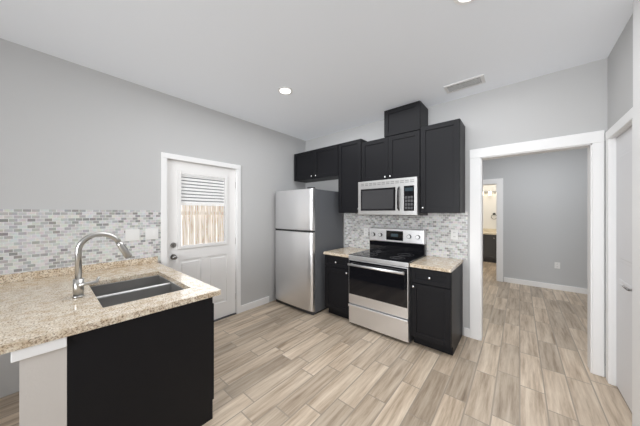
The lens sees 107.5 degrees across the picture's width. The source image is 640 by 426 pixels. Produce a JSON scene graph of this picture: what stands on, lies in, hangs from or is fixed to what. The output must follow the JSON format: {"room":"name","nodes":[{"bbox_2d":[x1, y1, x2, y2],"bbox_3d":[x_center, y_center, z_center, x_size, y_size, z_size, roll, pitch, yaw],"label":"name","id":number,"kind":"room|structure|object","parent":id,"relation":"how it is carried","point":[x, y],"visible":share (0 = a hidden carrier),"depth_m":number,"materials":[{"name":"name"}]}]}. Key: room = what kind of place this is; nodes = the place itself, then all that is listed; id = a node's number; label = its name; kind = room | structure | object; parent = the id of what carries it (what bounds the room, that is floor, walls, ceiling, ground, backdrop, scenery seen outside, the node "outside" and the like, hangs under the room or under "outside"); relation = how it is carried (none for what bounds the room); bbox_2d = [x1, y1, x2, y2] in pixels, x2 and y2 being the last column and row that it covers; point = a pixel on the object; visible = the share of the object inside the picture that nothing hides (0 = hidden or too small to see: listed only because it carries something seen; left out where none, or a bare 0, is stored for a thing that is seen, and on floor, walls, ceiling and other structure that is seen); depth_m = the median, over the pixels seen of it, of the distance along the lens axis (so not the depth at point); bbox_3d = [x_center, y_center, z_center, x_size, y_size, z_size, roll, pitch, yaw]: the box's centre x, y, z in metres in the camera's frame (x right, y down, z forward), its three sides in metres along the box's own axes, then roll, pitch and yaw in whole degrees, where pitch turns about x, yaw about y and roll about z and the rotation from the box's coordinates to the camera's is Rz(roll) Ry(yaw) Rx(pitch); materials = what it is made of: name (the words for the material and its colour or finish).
{"room":"kitchen","nodes":[
{"label":"kitchen","id":0,"kind":"room"},
{"bbox_2d":[11,337,66,425],"bbox_3d":[-1.810,1.018,1.526,1.464,0.864,0.162,0,0,40],"label":"wall","id":1,"kind":"structure","parent":0,"point":[42,384],"depth_m":1.06,"materials":[{"name":"grey paint"}]},
{"bbox_2d":[0,38,305,397],"bbox_3d":[-2.458,0.040,1.987,0.120,2.820,6.840,0,0,40],"label":"wall","id":2,"kind":"structure","parent":0,"point":[74,136],"depth_m":2.34,"materials":[{"name":"grey paint"}]},
{"bbox_2d":[0,256,159,283],"bbox_3d":[-2.210,0.517,2.157,0.019,0.064,1.220,0,0,40],"label":"backsplash","id":3,"kind":"structure","parent":2,"relation":"attached to","point":[7,278],"depth_m":2.01,"materials":[{"name":"beige stone"}]},
{"bbox_2d":[0,209,160,274],"bbox_3d":[-2.210,0.260,2.179,0.008,0.580,1.255,0,0,40],"label":"backsplash","id":4,"kind":"structure","parent":2,"relation":"attached to","point":[36,239],"depth_m":2.10,"materials":[{"name":"white tile"}]},
{"bbox_2d":[125,229,139,240],"bbox_3d":[-1.962,0.230,2.458,0.008,0.120,0.120,0,0,40],"label":"switch plate","id":5,"kind":"object","parent":4,"relation":"attached to","point":[132,234],"visible":1,"depth_m":2.46,"materials":[{"name":"white plastic"}]},
{"bbox_2d":[145,228,157,239],"bbox_3d":[-1.852,0.230,2.587,0.008,0.120,0.120,0,0,40],"label":"electrical outlet plate","id":6,"kind":"object","parent":4,"relation":"attached to","point":[151,233],"visible":1,"depth_m":2.58,"materials":[{"name":"white plastic"}]},
{"bbox_2d":[167,159,235,319],"bbox_3d":[-1.487,0.405,3.050,0.122,2.062,0.879,0,0,40],"label":"door","id":7,"kind":"structure","parent":2,"relation":"in","point":[212,264],"depth_m":3.07,"materials":[{"name":"white wood"}]},
{"bbox_2d":[241,296,268,311],"bbox_3d":[-0.992,1.400,3.608,0.013,0.100,0.510,0,0,40],"label":"baseboard","id":8,"kind":"structure","parent":2,"relation":"attached to","point":[253,304],"depth_m":3.59,"materials":[{"name":"white wood"}]},
{"bbox_2d":[161,0,639,425],"bbox_3d":[1.397,0.040,3.577,3.930,2.820,5.549,0,0,40],"label":"trim","id":9,"kind":"structure","parent":2,"relation":"attached to","point":[592,143],"depth_m":2.11,"materials":[{"name":"white wood"}]},
{"bbox_2d":[0,261,631,425],"bbox_3d":[1.503,1.490,2.476,5.520,0.080,12.720,0,0,40],"label":"floor","id":10,"kind":"structure","parent":0,"point":[523,362],"depth_m":2.12,"materials":[{"name":"brown wood"}]},
{"bbox_2d":[64,296,213,425],"bbox_3d":[-1.186,1.018,1.575,0.547,0.864,0.718,0,0,40],"label":"base cabinet","id":11,"kind":"object","parent":10,"relation":"on","point":[138,333],"depth_m":1.36,"materials":[{"name":"black wood"}]},
{"bbox_2d":[0,264,219,354],"bbox_3d":[-1.665,0.568,1.692,1.468,0.035,1.220,0,0,40],"label":"countertop","id":12,"kind":"structure","parent":11,"relation":"on","point":[32,312],"depth_m":1.40,"materials":[{"name":"beige stone"}]},
{"bbox_2d":[72,232,131,299],"bbox_3d":[-1.492,0.339,1.626,0.074,0.421,0.309,0,0,40],"label":"faucet","id":13,"kind":"object","parent":12,"relation":"on","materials":[{"name":"silver metal"}]},
{"bbox_2d":[92,272,179,307],"bbox_3d":[-1.392,0.691,1.789,0.800,0.235,0.520,0,0,40],"label":"sink","id":14,"kind":"object","parent":12,"relation":"in","point":[136,287],"depth_m":1.95,"materials":[{"name":"silver metal"}]},
{"bbox_2d":[275,187,342,314],"bbox_3d":[-0.185,0.541,3.833,0.830,1.818,0.762,0,0,40],"label":"fridge","id":15,"kind":"object","parent":10,"relation":"on","point":[309,226],"visible":1,"depth_m":3.49,"materials":[{"name":"grey metal"}]},
{"bbox_2d":[323,247,368,318],"bbox_3d":[0.416,1.000,3.446,0.425,0.900,0.647,0,0,40],"label":"base cabinet","id":16,"kind":"object","parent":10,"relation":"on","point":[336,282],"visible":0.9,"depth_m":3.24,"materials":[{"name":"painted wood"},{"name":"nickel"}]},
{"bbox_2d":[348,227,425,341],"bbox_3d":[0.850,0.833,3.019,0.778,1.235,0.700,0,0,40],"label":"range","id":17,"kind":"object","parent":10,"relation":"on","point":[380,285],"visible":0.98,"depth_m":2.84,"materials":[{"name":"grey metal"}]},
{"bbox_2d":[410,256,462,355],"bbox_3d":[1.333,1.000,2.665,0.401,0.900,0.647,0,0,40],"label":"base cabinet","id":18,"kind":"object","parent":10,"relation":"on","point":[436,303],"visible":1,"depth_m":2.46,"materials":[{"name":"painted wood"},{"name":"granite"},{"name":"nickel"}]},
{"bbox_2d":[483,232,495,262],"bbox_3d":[5.098,1.040,7.109,1.250,0.820,0.598,0,0,40],"label":"bathroom vanity","id":19,"kind":"object","parent":10,"relation":"on","point":[489,245],"depth_m":6.89,"materials":[{"name":"grey wood"}]},
{"bbox_2d":[487,232,495,235],"bbox_3d":[5.102,0.610,7.113,1.290,0.040,0.587,0,0,40],"label":"countertop","id":20,"kind":"structure","parent":19,"relation":"on","point":[488,233],"depth_m":6.86,"materials":[{"name":"beige stone"}]},
{"bbox_2d":[0,0,632,140],"bbox_3d":[1.503,-1.410,2.476,5.520,0.080,12.720,0,0,40],"label":"ceiling","id":21,"kind":"structure","parent":0,"point":[335,66],"depth_m":1.93,"materials":[{"name":"white paint"}]},
{"bbox_2d":[278,87,292,94],"bbox_3d":[-0.389,-1.367,2.629,0.170,0.006,0.170,0,0,40],"label":"recessed light","id":22,"kind":"object","parent":21,"relation":"in","point":[285,90],"visible":1,"depth_m":2.62,"materials":[{"name":"white"}]},
{"bbox_2d":[453,0,474,4],"bbox_3d":[0.925,-1.367,1.458,0.170,0.006,0.170,0,0,40],"label":"recessed light","id":23,"kind":"object","parent":21,"relation":"in","point":[461,2],"visible":1,"depth_m":1.52,"materials":[{"name":"white"}]},
{"bbox_2d":[443,74,485,93],"bbox_3d":[1.530,-1.361,2.493,0.360,0.016,0.180,0,0,40],"label":"ceiling vent","id":24,"kind":"object","parent":21,"relation":"in","point":[467,83],"visible":1,"depth_m":2.47,"materials":[{"name":"white metal"}]},
{"bbox_2d":[306,58,607,376],"bbox_3d":[1.216,0.040,3.272,3.810,2.820,0.120,0,0,40],"label":"wall","id":25,"kind":"structure","parent":0,"point":[570,101],"depth_m":2.44,"materials":[{"name":"grey paint"}]},
{"bbox_2d":[294,144,337,182],"bbox_3d":[0.010,-0.810,4.002,0.968,0.480,0.327,0,0,40],"label":"upper cabinet","id":26,"kind":"object","parent":25,"relation":"attached to","point":[321,164],"depth_m":3.86,"materials":[{"name":"black wood"}]},
{"bbox_2d":[338,139,365,212],"bbox_3d":[0.556,-0.525,3.537,0.458,1.050,0.327,0,0,40],"label":"upper cabinet","id":27,"kind":"object","parent":25,"relation":"attached to","point":[351,154],"depth_m":3.43,"materials":[{"name":"black wood"}]},
{"bbox_2d":[366,137,389,181],"bbox_3d":[0.837,-0.710,3.298,0.397,0.561,0.327,0,0,40],"label":"upper cabinet","id":28,"kind":"object","parent":25,"relation":"attached to","point":[378,150],"depth_m":3.14,"materials":[{"name":"black wood"}]},
{"bbox_2d":[384,121,421,178],"bbox_3d":[1.120,-0.740,3.057,0.454,0.621,0.327,0,0,40],"label":"upper cabinet","id":29,"kind":"object","parent":25,"relation":"attached to","point":[412,143],"depth_m":2.90,"materials":[{"name":"black wood"}]},
{"bbox_2d":[358,177,427,215],"bbox_3d":[0.943,-0.198,3.114,0.792,0.455,0.470,0,0,40],"label":"microwave","id":30,"kind":"object","parent":29,"relation":"attached to","point":[399,196],"visible":1,"depth_m":2.92,"materials":[{"name":"grey metal"}]},
{"bbox_2d":[384,101,427,132],"bbox_3d":[1.119,-1.166,3.058,0.456,0.348,0.327,0,0,40],"label":"upper cabinet","id":31,"kind":"object","parent":25,"relation":"attached to","point":[408,114],"depth_m":2.92,"materials":[{"name":"black wood"}]},
{"bbox_2d":[345,211,467,259],"bbox_3d":[1.069,0.265,3.312,1.735,0.570,0.008,0,0,40],"label":"backsplash","id":32,"kind":"structure","parent":25,"relation":"attached to","point":[438,227],"depth_m":3.02,"materials":[{"name":"white tile"}]},
{"bbox_2d":[364,228,367,235],"bbox_3d":[0.708,0.290,3.609,0.075,0.120,0.008,0,0,40],"label":"electrical outlet","id":33,"kind":"object","parent":32,"relation":"attached to","point":[365,231],"visible":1,"depth_m":3.61,"materials":[{"name":"white plastic"}]},
{"bbox_2d":[451,229,457,239],"bbox_3d":[1.621,0.260,2.831,0.075,0.120,0.008,0,0,40],"label":"electrical outlet","id":34,"kind":"object","parent":32,"relation":"attached to","point":[454,234],"visible":1,"depth_m":2.83,"materials":[{"name":"white plastic"}]},
{"bbox_2d":[421,119,464,212],"bbox_3d":[1.427,-0.510,2.796,0.470,1.020,0.327,0,0,40],"label":"upper cabinet","id":35,"kind":"object","parent":25,"relation":"attached to","point":[443,143],"depth_m":2.64,"materials":[{"name":"black wood"}]},
{"bbox_2d":[464,327,469,333],"bbox_3d":[1.284,1.400,3.302,1.415,0.100,0.014,0,0,40],"label":"baseboard","id":36,"kind":"structure","parent":25,"relation":"attached to","point":[466,330],"depth_m":2.74,"materials":[{"name":"white wood"}]},
{"bbox_2d":[483,185,495,228],"bbox_3d":[5.272,0.040,7.436,2.190,2.820,0.120,0,0,40],"label":"wall","id":37,"kind":"structure","parent":0,"point":[489,207],"depth_m":7.33,"materials":[{"name":"white paint"}]},
{"bbox_2d":[483,191,495,195],"bbox_3d":[5.264,-0.615,7.265,0.600,0.130,0.148,0,0,40],"label":"sconce","id":38,"kind":"object","parent":37,"relation":"attached to","point":[489,192],"visible":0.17,"depth_m":7.24,"materials":[{"name":"silver metal"}]},
{"bbox_2d":[483,228,495,231],"bbox_3d":[5.285,0.540,7.329,1.290,0.100,0.022,0,0,40],"label":"backsplash","id":39,"kind":"structure","parent":37,"relation":"attached to","point":[484,230],"depth_m":7.31,"materials":[{"name":"beige stone"}]},
{"bbox_2d":[483,148,586,288],"bbox_3d":[4.216,0.040,4.737,4.320,2.820,0.120,0,0,40],"label":"wall","id":40,"kind":"structure","parent":0,"point":[544,212],"depth_m":4.53,"materials":[{"name":"grey paint"}]},
{"bbox_2d":[504,277,586,293],"bbox_3d":[4.788,1.400,4.164,2.405,0.100,0.013,0,0,40],"label":"baseboard","id":41,"kind":"structure","parent":40,"relation":"attached to","point":[510,280],"depth_m":4.51,"materials":[{"name":"white wood"}]},
{"bbox_2d":[554,262,559,268],"bbox_3d":[4.478,0.990,4.429,0.075,0.120,0.008,0,0,40],"label":"outlet","id":42,"kind":"object","parent":40,"relation":"attached to","point":[556,265],"visible":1,"depth_m":4.43,"materials":[{"name":"white plastic"}]},
{"bbox_2d":[608,14,632,129],"bbox_3d":[0.404,0.040,-0.528,0.120,2.820,6.720,0,0,40],"label":"wall","id":43,"kind":"structure","parent":0,"point":[620,80],"depth_m":1.79,"materials":[{"name":"grey paint"}]},
{"bbox_2d":[616,126,631,411],"bbox_3d":[2.294,0.406,1.760,0.088,2.064,0.547,0,0,40],"label":"closet door","id":44,"kind":"structure","parent":43,"relation":"in","point":[624,262],"depth_m":1.79,"materials":[{"name":"white wood"}]},
{"label":"outside","id":45,"kind":"structure","parent":0,"visible":0},
{"bbox_2d":[185,174,220,241],"bbox_3d":[-7.662,-2.500,8.123,0.001,8.100,14.000,0,0,40],"label":"sky","id":46,"kind":"structure","parent":45,"point":[216,217],"depth_m":11.28,"materials":[{"name":"white"}]},
{"bbox_3d":[-5.043,1.510,5.894,8.879,0.080,12.000,0,0,40],"label":"ground","id":47,"kind":"structure","parent":45,"visible":0},
{"bbox_2d":[181,203,223,245],"bbox_3d":[-3.812,0.550,4.917,0.060,1.840,8.108,0,0,40],"label":"fence","id":48,"kind":"object","parent":47,"relation":"on","point":[198,210],"depth_m":5.91,"materials":[{"name":"brown wood"}]}
]}

